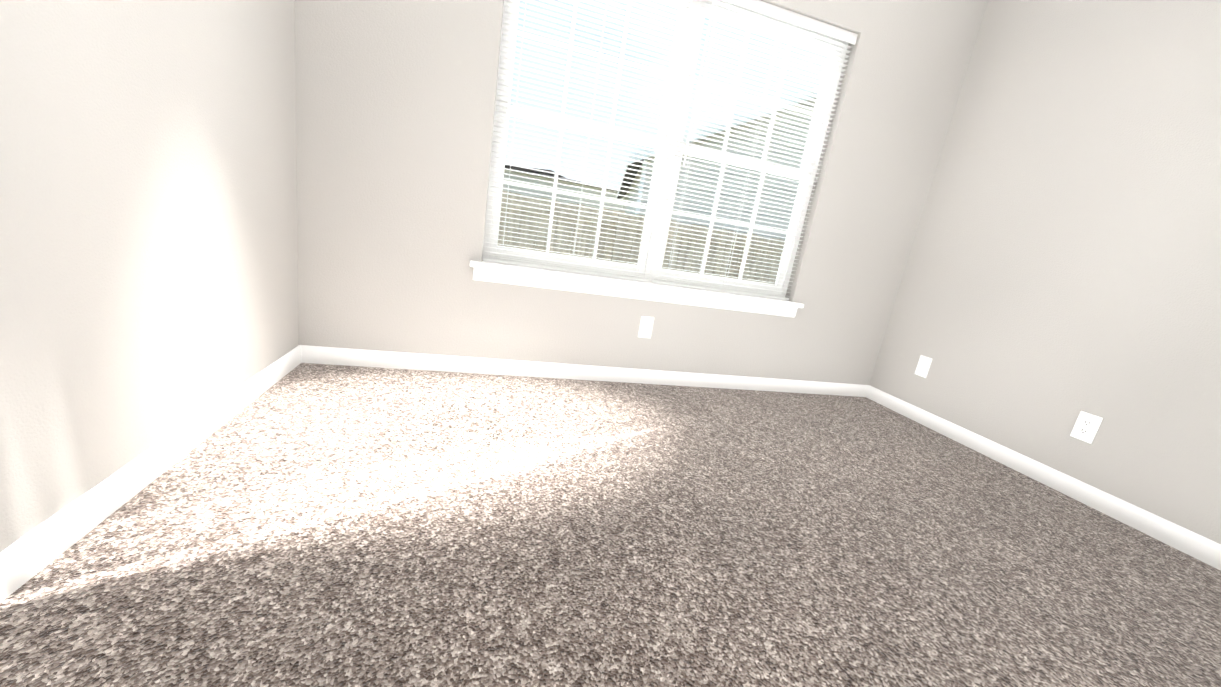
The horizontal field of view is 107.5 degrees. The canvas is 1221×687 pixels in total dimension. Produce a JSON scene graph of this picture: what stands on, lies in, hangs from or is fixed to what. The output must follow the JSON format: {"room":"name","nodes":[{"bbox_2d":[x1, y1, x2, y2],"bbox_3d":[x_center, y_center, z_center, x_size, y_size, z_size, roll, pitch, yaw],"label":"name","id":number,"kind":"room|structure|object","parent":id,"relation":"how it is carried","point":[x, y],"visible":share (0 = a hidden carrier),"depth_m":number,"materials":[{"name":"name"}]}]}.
{"room":"empty bedroom","nodes":[
{"label":"empty bedroom","id":0,"kind":"room"},
{"bbox_2d":[0,0,298,551],"bbox_3d":[-0.768,-0.615,-0.340,0.150,2.740,4.873,5,14,-16],"label":"wall","id":1,"kind":"structure","parent":0,"point":[148,239],"depth_m":1.06,"materials":[{"name":"paint"}]},
{"bbox_2d":[0,345,303,602],"bbox_3d":[-0.893,0.666,-0.001,0.014,0.083,4.573,5,14,-16],"label":"baseboard","id":2,"kind":"structure","parent":1,"relation":"attached to","point":[24,559],"depth_m":1.07,"materials":[{"name":"paint"}]},
{"bbox_2d":[0,363,1220,686],"bbox_3d":[0.707,0.902,0.501,3.693,0.120,4.873,5,14,-16],"label":"floor","id":3,"kind":"structure","parent":0,"point":[318,525],"depth_m":1.19,"materials":[{"name":"carpet"}]},
{"bbox_2d":[295,0,987,384],"bbox_3d":[0.331,-1.109,2.355,3.393,2.740,0.150,5,14,-16],"label":"wall","id":4,"kind":"structure","parent":0,"point":[395,110],"depth_m":2.27,"materials":[{"name":"paint"}]},
{"bbox_2d":[304,345,867,396],"bbox_3d":[0.147,0.188,2.595,3.330,0.083,0.014,5,14,-16],"label":"baseboard","id":5,"kind":"structure","parent":4,"relation":"attached to","point":[312,354],"depth_m":2.46,"materials":[{"name":"paint"}]},
{"bbox_2d":[473,267,797,317],"bbox_3d":[0.230,-0.269,2.482,1.900,0.066,0.019,5,14,-16],"label":"apron","id":6,"kind":"object","parent":4,"relation":"attached to","point":[504,277],"visible":0.78,"depth_m":2.43,"materials":[{"name":"paint"}]},
{"bbox_2d":[469,260,803,307],"bbox_3d":[0.231,-0.321,2.495,1.940,0.028,0.123,5,14,-16],"label":"window sill","id":7,"kind":"structure","parent":4,"relation":"attached to","point":[483,264],"depth_m":2.41,"materials":[{"name":"paint"}]},
{"bbox_2d":[638,316,653,337],"bbox_3d":[0.201,-0.092,2.531,0.078,0.124,0.008,5,14,-16],"label":"electrical outlet","id":8,"kind":"object","parent":4,"relation":"attached to","point":[646,326],"visible":1,"depth_m":2.53,"materials":[{"name":"white plastic"}]},
{"bbox_2d":[482,0,847,296],"bbox_3d":[0.320,-1.060,2.406,1.830,1.460,0.076,5,14,-16],"label":"window","id":9,"kind":"structure","parent":4,"relation":"in","point":[647,263],"depth_m":2.41,"materials":[{"name":"white plastic"}]},
{"bbox_2d":[483,0,699,281],"bbox_3d":[-0.096,-1.077,2.203,0.909,1.454,0.044,5,14,-16],"label":"window blind","id":10,"kind":"object","parent":9,"relation":"attached to","point":[515,32],"visible":0.96,"depth_m":2.18,"materials":[{"name":"white plastic"}]},
{"bbox_2d":[651,0,857,299],"bbox_3d":[0.777,-1.002,2.461,0.909,1.454,0.044,5,14,-16],"label":"window blind","id":11,"kind":"object","parent":9,"relation":"attached to","point":[779,13],"visible":0.98,"depth_m":2.40,"materials":[{"name":"white plastic"}]},
{"bbox_2d":[869,0,1220,543],"bbox_3d":[2.618,-0.324,0.662,0.150,2.740,4.873,5,14,-16],"label":"wall","id":12,"kind":"structure","parent":0,"point":[1062,269],"depth_m":2.03,"materials":[{"name":"paint"}]},
{"bbox_2d":[914,355,931,377],"bbox_3d":[1.891,0.139,2.708,0.007,0.124,0.078,5,14,-16],"label":"electrical outlet","id":13,"kind":"object","parent":12,"relation":"attached to","point":[923,366],"visible":1,"depth_m":2.71,"materials":[{"name":"white plastic"}]},
{"bbox_2d":[866,385,1220,570],"bbox_3d":[2.337,0.944,0.955,0.014,0.083,4.573,5,14,-16],"label":"baseboard","id":14,"kind":"structure","parent":12,"relation":"attached to","point":[1208,551],"depth_m":1.99,"materials":[{"name":"paint"}]},
{"bbox_2d":[1070,411,1102,443],"bbox_3d":[2.089,0.368,1.968,0.008,0.124,0.078,5,14,-16],"label":"electrical outlet","id":15,"kind":"object","parent":12,"relation":"attached to","point":[1086,427],"visible":1,"depth_m":1.97,"materials":[{"name":"white plastic"}]},
{"label":"outside","id":16,"kind":"structure","parent":0,"visible":0},
{"bbox_3d":[-1.332,-3.635,20.382,100.000,0.300,105.000,5,14,-16],"label":"ground","id":17,"kind":"structure","parent":16,"visible":0},
{"bbox_2d":[498,165,623,249],"bbox_3d":[-5.117,-10.389,33.971,12.800,5.032,9.800,4,15,-20],"label":"house","id":18,"kind":"structure","parent":17,"relation":"on","point":[558,186],"depth_m":29.88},
{"bbox_2d":[482,191,784,283],"bbox_3d":[1.207,-1.195,7.808,36.138,1.780,0.148,5,14,-16],"label":"fence","id":19,"kind":"object","parent":17,"relation":"on","point":[635,253],"depth_m":7.41,"materials":[{"name":"beige wood"}]},
{"bbox_2d":[623,97,816,243],"bbox_3d":[5.167,-4.942,17.328,9.000,5.648,13.000,8,14,-3],"label":"house","id":20,"kind":"structure","parent":17,"relation":"on","point":[732,183],"depth_m":10.88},
{"bbox_2d":[616,156,629,199],"bbox_3d":[0.359,-5.938,17.031,0.020,0.230,13.640,8,14,-3],"label":"trim","id":21,"kind":"structure","parent":20,"relation":"attached to","point":[626,166],"depth_m":12.71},
{"bbox_2d":[617,159,643,198],"bbox_3d":[5.413,-6.486,16.945,9.800,2.668,13.600,8,14,-3],"label":"roof","id":22,"kind":"structure","parent":20,"relation":"on","point":[629,176],"depth_m":14.44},
{"bbox_2d":[617,168,645,204],"bbox_3d":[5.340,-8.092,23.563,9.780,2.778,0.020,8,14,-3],"label":"trim","id":23,"kind":"structure","parent":20,"relation":"attached to","point":[643,169],"depth_m":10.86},
{"bbox_2d":[629,87,818,166],"bbox_3d":[5.471,-4.793,10.349,9.780,2.778,0.020,8,14,-3],"label":"trim","id":24,"kind":"structure","parent":20,"relation":"attached to","point":[685,140],"depth_m":10.26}
]}

